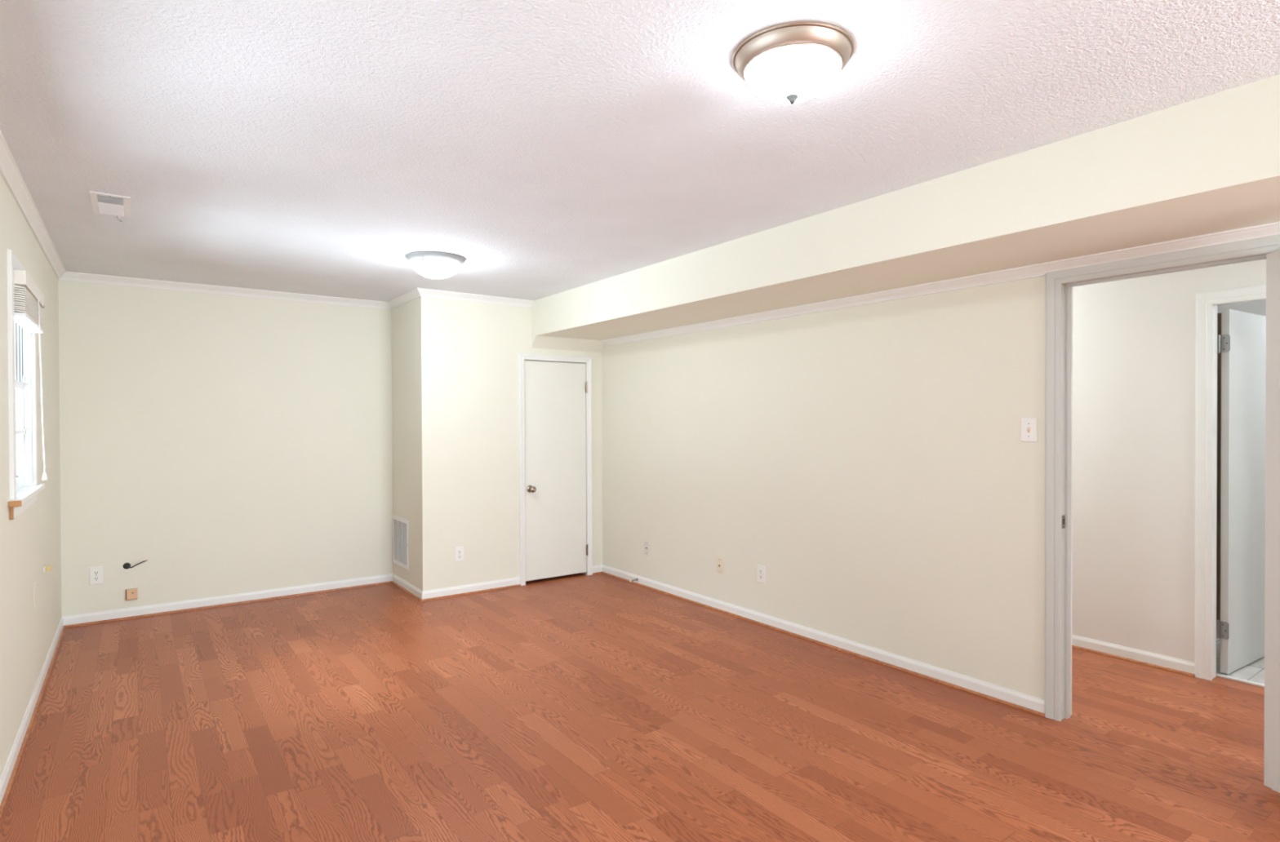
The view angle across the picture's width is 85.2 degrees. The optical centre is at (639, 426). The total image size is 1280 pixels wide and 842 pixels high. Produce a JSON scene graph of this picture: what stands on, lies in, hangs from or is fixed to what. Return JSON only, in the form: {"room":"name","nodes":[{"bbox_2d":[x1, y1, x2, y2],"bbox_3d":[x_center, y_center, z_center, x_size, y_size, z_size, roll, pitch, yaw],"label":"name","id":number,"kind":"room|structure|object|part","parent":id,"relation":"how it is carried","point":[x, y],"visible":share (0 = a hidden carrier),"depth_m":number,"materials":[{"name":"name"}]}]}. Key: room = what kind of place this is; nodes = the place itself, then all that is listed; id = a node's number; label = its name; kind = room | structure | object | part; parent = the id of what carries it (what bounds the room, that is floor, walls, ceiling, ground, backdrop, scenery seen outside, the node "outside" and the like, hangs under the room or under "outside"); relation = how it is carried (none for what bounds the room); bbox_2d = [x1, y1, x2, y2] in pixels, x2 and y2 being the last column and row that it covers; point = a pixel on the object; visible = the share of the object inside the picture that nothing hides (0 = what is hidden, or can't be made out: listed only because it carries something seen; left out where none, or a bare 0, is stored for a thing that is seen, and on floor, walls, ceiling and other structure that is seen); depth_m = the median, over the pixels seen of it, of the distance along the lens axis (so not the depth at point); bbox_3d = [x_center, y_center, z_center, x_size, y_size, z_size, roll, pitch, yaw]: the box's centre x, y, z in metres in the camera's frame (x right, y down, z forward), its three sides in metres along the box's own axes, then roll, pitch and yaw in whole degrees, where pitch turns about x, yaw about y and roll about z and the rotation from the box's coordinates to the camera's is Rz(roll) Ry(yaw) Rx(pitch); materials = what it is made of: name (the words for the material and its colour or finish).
{"room":"empty basement room","nodes":[
{"label":"empty basement room","id":0,"kind":"room"},
{"bbox_2d":[0,173,61,778],"bbox_3d":[-1.115,0.183,0.744,0.120,2.368,9.752,-1,1,-36],"label":"wall","id":1,"kind":"structure","parent":0,"point":[29,542],"depth_m":3.21,"materials":[{"name":"beige paint"}]},
{"bbox_2d":[6,249,45,519],"bbox_3d":[-2.781,-0.166,3.072,0.161,1.073,0.916,-1,1,-36],"label":"window","id":2,"kind":"structure","parent":1,"relation":"in","point":[24,487],"depth_m":3.33,"materials":[{"name":"white paint"}]},
{"bbox_3d":[-2.781,0.034,3.076,0.004,0.412,0.619,-1,1,-36],"label":"pane","id":3,"kind":"part","parent":2,"relation":"part of","materials":[{"name":"clear glass"}]},
{"bbox_3d":[-2.781,0.041,3.076,0.024,0.498,0.691,-1,1,-36],"label":"sash","id":4,"kind":"part","parent":2,"relation":"part of","materials":[{"name":"white plastic"}]},
{"bbox_3d":[-2.781,0.302,3.078,0.160,0.024,0.911,-1,1,-36],"label":"sill","id":5,"kind":"part","parent":2,"relation":"part of","materials":[{"name":"white paint"}]},
{"bbox_3d":[-2.799,-0.176,3.062,0.120,0.933,0.715,-1,1,-36],"label":"frame","id":6,"kind":"part","parent":2,"relation":"part of","materials":[{"name":"white plastic"}]},
{"bbox_2d":[13,269,48,480],"bbox_3d":[-2.721,-0.189,3.106,0.079,0.894,0.691,-1,1,-36],"label":"window blind","id":7,"kind":"object","parent":2,"relation":"attached to","point":[28,300],"visible":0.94,"depth_m":3.00,"materials":[{"name":"white plastic"}]},
{"bbox_3d":[-2.727,-0.457,3.096,0.058,0.014,0.679,-1,1,-36],"label":"rail","id":8,"kind":"part","parent":7,"relation":"part of","materials":[{"name":"white plastic"}]},
{"bbox_3d":[-2.784,-0.175,3.242,0.008,0.809,0.164,-1,1,-35],"label":"pull cord","id":9,"kind":"part","parent":7,"relation":"part of","materials":[{"name":"white fabric"}]},
{"bbox_2d":[0,617,65,821],"bbox_3d":[-1.054,1.331,0.795,0.022,0.072,9.512,-1,1,-36],"label":"baseboard","id":10,"kind":"structure","parent":1,"relation":"attached to","point":[6,780],"depth_m":3.07,"materials":[{"name":"white paint"}]},
{"bbox_2d":[0,129,66,279],"bbox_3d":[-1.053,-0.975,0.781,0.043,0.053,9.512,-1,1,-36],"label":"trim","id":11,"kind":"structure","parent":1,"relation":"attached to","point":[10,172],"depth_m":3.10,"materials":[{"name":"white paint"}]},
{"bbox_2d":[43,565,51,573],"bbox_3d":[-3.209,0.771,3.768,0.031,0.030,0.060,-1,1,-36],"label":"cable jack","id":12,"kind":"object","parent":1,"relation":"attached to","point":[46,568],"visible":1,"depth_m":3.76,"materials":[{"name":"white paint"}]},
{"bbox_2d":[57,280,393,617],"bbox_3d":[-2.318,0.143,5.821,3.893,2.368,0.120,-1,1,-36],"label":"wall","id":13,"kind":"structure","parent":0,"point":[226,444],"depth_m":5.16,"materials":[{"name":"beige paint"}]},
{"bbox_2d":[89,566,102,585],"bbox_3d":[-3.704,1.018,4.742,0.072,0.118,0.008,-1,1,-36],"label":"wall outlet","id":14,"kind":"object","parent":13,"relation":"attached to","point":[95,573],"visible":1,"depth_m":4.74,"materials":[{"name":"white plastic"}]},
{"bbox_2d":[93,570,99,575],"bbox_3d":[-3.702,0.998,4.740,0.034,0.027,0.003,-1,1,-36],"label":"receptacle","id":15,"kind":"object","parent":14,"relation":"attached to","point":[95,572],"depth_m":4.74,"materials":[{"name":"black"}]},
{"bbox_2d":[93,576,99,581],"bbox_3d":[-3.702,1.037,4.740,0.034,0.027,0.003,-1,1,-36],"label":"receptacle","id":16,"kind":"object","parent":14,"relation":"attached to","point":[95,578],"depth_m":4.74,"materials":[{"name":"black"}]},
{"bbox_2d":[125,588,137,600],"bbox_3d":[-3.542,1.173,4.849,0.068,0.076,0.027,-1,1,-36],"label":"box","id":17,"kind":"object","parent":13,"relation":"attached to","point":[131,594],"visible":1,"depth_m":4.84,"materials":[{"name":"beige plastic"}]},
{"bbox_2d":[123,560,147,568],"bbox_3d":[-3.500,0.960,4.812,0.180,0.069,0.061,0,1,14],"label":"loose cable","id":18,"kind":"object","parent":13,"relation":"attached to","point":[126,566],"visible":1,"depth_m":4.83,"materials":[{"name":"black plastic"}]},
{"bbox_2d":[59,271,391,309],"bbox_3d":[-2.971,-1.008,5.239,2.171,0.053,0.043,-1,1,-36],"label":"trim","id":19,"kind":"structure","parent":13,"relation":"attached to","point":[68,276],"depth_m":5.13,"materials":[{"name":"white paint"}]},
{"bbox_2d":[62,573,392,627],"bbox_3d":[-2.969,1.298,5.268,2.171,0.072,0.022,-1,1,-36],"label":"baseboard","id":20,"kind":"structure","parent":13,"relation":"attached to","point":[228,600],"depth_m":5.16,"materials":[{"name":"white paint"}]},
{"bbox_2d":[391,296,438,591],"bbox_3d":[-1.830,0.143,5.633,0.120,2.368,0.756,-1,1,-36],"label":"wall","id":21,"kind":"structure","parent":0,"point":[414,322],"depth_m":5.39,"materials":[{"name":"beige paint"}]},
{"bbox_2d":[392,515,408,570],"bbox_3d":[-1.973,0.954,5.730,0.009,0.400,0.415,-1,1,-36],"label":"air vent","id":22,"kind":"object","parent":21,"relation":"in","point":[400,526],"visible":1,"depth_m":5.72,"materials":[{"name":"white metal"}]},
{"bbox_2d":[387,288,420,309],"bbox_3d":[-1.887,-1.014,5.558,0.043,0.053,0.799,-1,1,-36],"label":"trim","id":23,"kind":"structure","parent":21,"relation":"attached to","point":[411,295],"depth_m":5.53,"materials":[{"name":"white paint"}]},
{"bbox_2d":[391,573,422,601],"bbox_3d":[-1.877,1.291,5.592,0.022,0.072,0.778,-1,1,-36],"label":"baseboard","id":24,"kind":"structure","parent":21,"relation":"attached to","point":[415,593],"depth_m":5.57,"materials":[{"name":"white paint"}]},
{"bbox_2d":[436,297,602,589],"bbox_3d":[-0.986,0.138,5.852,1.505,2.368,0.120,-1,1,-36],"label":"wall","id":25,"kind":"structure","parent":0,"point":[479,345],"depth_m":5.58,"materials":[{"name":"beige paint"}]},
{"bbox_2d":[454,546,463,562],"bbox_3d":[-1.418,1.006,5.465,0.072,0.118,0.008,-1,1,-36],"label":"wall outlet","id":26,"kind":"object","parent":25,"relation":"attached to","point":[459,551],"visible":1,"depth_m":5.46,"materials":[{"name":"white plastic"}]},
{"bbox_2d":[421,577,520,601],"bbox_3d":[-1.328,1.290,5.524,0.831,0.072,0.022,-1,1,-36],"label":"baseboard","id":27,"kind":"structure","parent":25,"relation":"attached to","point":[429,595],"depth_m":5.51,"materials":[{"name":"white paint"}]},
{"bbox_2d":[417,288,533,307],"bbox_3d":[-1.288,-1.016,5.525,0.975,0.053,0.043,-1,1,-36],"label":"trim","id":28,"kind":"structure","parent":25,"relation":"attached to","point":[423,292],"depth_m":5.51,"materials":[{"name":"white paint"}]},
{"bbox_2d":[518,353,592,586],"bbox_3d":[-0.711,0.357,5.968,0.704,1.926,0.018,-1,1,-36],"label":"trim","id":29,"kind":"structure","parent":25,"relation":"attached to","point":[522,357],"depth_m":5.89,"materials":[{"name":"white paint"}]},
{"bbox_2d":[524,360,588,581],"bbox_3d":[-0.703,0.372,5.966,0.604,1.843,0.103,-1,1,-36],"label":"door","id":30,"kind":"structure","parent":25,"relation":"in","point":[555,393],"depth_m":5.97,"materials":[{"name":"white paint"}]},
{"bbox_3d":[-0.901,0.525,5.802,0.062,0.062,0.069,-1,1,-36],"label":"knob","id":31,"kind":"part","parent":30,"relation":"part of","materials":[{"name":"silver metal"}]},
{"bbox_2d":[532,335,604,352],"bbox_3d":[-0.602,-0.706,6.003,0.693,0.098,0.077,-1,1,-36],"label":"trim","id":32,"kind":"structure","parent":25,"relation":"attached to","point":[538,342],"depth_m":5.98,"materials":[{"name":"beige paint"}]},
{"bbox_2d":[592,564,602,574],"bbox_3d":[-0.377,1.281,6.214,0.112,0.072,0.022,-1,1,-36],"label":"baseboard","id":33,"kind":"structure","parent":25,"relation":"attached to","point":[597,570],"depth_m":6.21,"materials":[{"name":"white paint"}]},
{"bbox_2d":[0,0,1279,302],"bbox_3d":[1.806,-1.079,2.854,7.348,0.100,9.752,-1,1,-36],"label":"ceiling","id":34,"kind":"structure","parent":0,"point":[307,147],"depth_m":2.28,"materials":[{"name":"paint"}]},
{"bbox_2d":[88,191,130,222],"bbox_3d":[-2.429,-1.000,3.198,0.144,0.036,0.370,-1,1,-36],"label":"ceiling vent","id":35,"kind":"object","parent":34,"relation":"in","point":[117,206],"visible":1,"depth_m":3.17,"materials":[{"name":"white metal"}]},
{"bbox_2d":[405,251,465,279],"bbox_3d":[-1.250,-0.969,4.263,0.350,0.124,0.350,-1,1,-36],"label":"ceiling light","id":36,"kind":"object","parent":34,"relation":"attached to","point":[431,264],"visible":1,"depth_m":4.16,"materials":[{"name":"white glass"}]},
{"bbox_2d":[732,20,854,104],"bbox_3d":[0.416,-0.949,1.903,0.325,0.135,0.325,-1,1,-36],"label":"ceiling light","id":37,"kind":"object","parent":34,"relation":"attached to","point":[793,62],"visible":1,"depth_m":1.81,"materials":[{"name":"white glass"}]},
{"bbox_2d":[0,573,1279,841],"bbox_3d":[1.815,1.387,2.876,7.348,0.104,9.752,-1,1,-36],"label":"floor","id":38,"kind":"structure","parent":0,"point":[575,708],"depth_m":3.00,"materials":[{"name":"brown wood"}]},
{"bbox_2d":[1216,673,1264,687],"bbox_3d":[3.292,1.325,3.394,0.026,0.010,0.778,-1,1,-36],"label":"threshold","id":39,"kind":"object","parent":38,"relation":"on","point":[1217,674],"depth_m":3.62,"materials":[{"name":"white paint"}]},
{"bbox_2d":[601,275,1045,700],"bbox_3d":[2.081,0.153,2.987,0.097,2.368,9.632,-1,1,-36],"label":"wall","id":40,"kind":"structure","parent":0,"point":[887,491],"depth_m":4.04,"materials":[{"name":"beige paint"}]},
{"bbox_2d":[644,541,649,555],"bbox_3d":[0.055,0.998,5.701,0.010,0.112,0.071,-1,1,-36],"label":"cable wall plate","id":41,"kind":"object","parent":40,"relation":"attached to","point":[646,544],"visible":1,"depth_m":5.70,"materials":[{"name":"white paint"}]},
{"bbox_2d":[716,557,723,574],"bbox_3d":[0.572,0.999,4.990,0.009,0.112,0.071,-1,1,-36],"label":"wall plate","id":42,"kind":"object","parent":40,"relation":"attached to","point":[719,561],"visible":1,"depth_m":4.98,"materials":[{"name":"beige plastic"}]},
{"bbox_2d":[757,564,765,583],"bbox_3d":[0.811,0.991,4.660,0.008,0.114,0.071,-1,1,-36],"label":"wall outlet","id":43,"kind":"object","parent":40,"relation":"attached to","point":[761,570],"visible":1,"depth_m":4.65,"materials":[{"name":"white plastic"}]},
{"bbox_2d":[601,564,1044,717],"bbox_3d":[0.758,1.290,4.726,0.022,0.072,3.763,-1,1,-36],"label":"baseboard","id":44,"kind":"structure","parent":40,"relation":"attached to","point":[1021,701],"depth_m":4.02,"materials":[{"name":"white paint"}]},
{"bbox_2d":[600,222,1279,346],"bbox_3d":[2.200,-0.712,2.675,0.062,0.046,8.756,-1,1,-36],"label":"trim","id":45,"kind":"structure","parent":40,"relation":"attached to","point":[1273,228],"depth_m":3.41,"materials":[{"name":"white paint"}]},
{"bbox_2d":[1021,418,1037,442],"bbox_3d":[1.816,0.018,3.253,0.018,0.109,0.071,-1,1,-36],"label":"light switch","id":46,"kind":"object","parent":40,"relation":"attached to","point":[1028,426],"visible":1,"depth_m":3.25,"materials":[{"name":"white plastic"}]},
{"bbox_2d":[1062,515,1065,528],"bbox_3d":[1.915,0.434,3.159,0.050,0.060,0.006,0,1,-30],"label":"strike plate","id":47,"kind":"object","parent":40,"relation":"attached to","point":[1063,516],"visible":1,"depth_m":3.16,"materials":[{"name":"silver metal"}]},
{"bbox_2d":[1070,287,1072,715],"bbox_3d":[2.204,0.315,2.916,0.018,2.044,0.855,-1,1,-36],"label":"trim","id":48,"kind":"structure","parent":40,"relation":"attached to","point":[1071,287],"depth_m":3.21,"materials":[{"name":"white paint"}]},
{"bbox_2d":[1044,234,1279,792],"bbox_3d":[2.112,0.316,2.849,0.018,2.044,0.855,-1,1,-36],"label":"trim","id":49,"kind":"structure","parent":40,"relation":"attached to","point":[1055,280],"depth_m":3.15,"materials":[{"name":"paint"}]},
{"bbox_2d":[1061,253,1269,719],"bbox_3d":[2.158,0.341,2.883,0.099,1.994,0.755,-1,1,-36],"label":"trim","id":50,"kind":"structure","parent":40,"relation":"attached to","point":[1066,287],"depth_m":3.17,"materials":[{"name":"paint"}]},
{"bbox_2d":[1263,251,1279,793],"bbox_3d":[2.341,0.347,2.198,0.168,1.944,0.721,0,1,-7],"label":"door","id":51,"kind":"structure","parent":40,"relation":"in","point":[1272,576],"depth_m":2.52,"materials":[{"name":"white paint"}]},
{"bbox_2d":[531,74,1279,340],"bbox_3d":[1.944,-0.879,2.489,0.693,0.294,8.756,-1,1,-36],"label":"soffit","id":52,"kind":"structure","parent":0,"point":[1210,164],"depth_m":2.79,"materials":[{"name":"beige paint"}]},
{"bbox_2d":[1071,259,1266,662],"bbox_3d":[3.098,0.145,3.544,0.078,2.368,5.340,-1,1,-36],"label":"wall","id":53,"kind":"structure","parent":0,"point":[1134,340],"depth_m":3.90,"materials":[{"name":"paint"}]},
{"bbox_2d":[1071,635,1195,677],"bbox_3d":[2.253,1.286,4.640,0.022,0.072,2.345,-1,1,-36],"label":"baseboard","id":54,"kind":"structure","parent":53,"relation":"attached to","point":[1137,656],"depth_m":3.91,"materials":[{"name":"white paint"}]},
{"bbox_2d":[1194,284,1266,680],"bbox_3d":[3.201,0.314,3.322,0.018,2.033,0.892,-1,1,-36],"label":"trim","id":55,"kind":"structure","parent":53,"relation":"attached to","point":[1206,300],"depth_m":3.65,"materials":[{"name":"white paint"}]},
{"bbox_2d":[1216,309,1266,674],"bbox_3d":[3.403,0.345,3.844,0.714,1.929,0.105,0,1,-31],"label":"door","id":56,"kind":"structure","parent":53,"relation":"in","point":[1242,343],"depth_m":3.77,"materials":[{"name":"white paint"}]},
{"bbox_2d":[1217,300,1266,316],"bbox_3d":[4.141,0.137,4.040,2.194,2.368,2.720,-1,1,-36],"label":"wall","id":57,"kind":"structure","parent":0,"point":[1258,308],"depth_m":5.17,"materials":[{"name":"paint"}]},
{"bbox_2d":[1216,313,1221,621],"bbox_3d":[3.699,0.296,4.468,0.030,2.034,0.150,-1,1,-36],"label":"trim","id":58,"kind":"structure","parent":57,"relation":"attached to","point":[1219,315],"depth_m":4.45,"materials":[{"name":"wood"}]}
]}

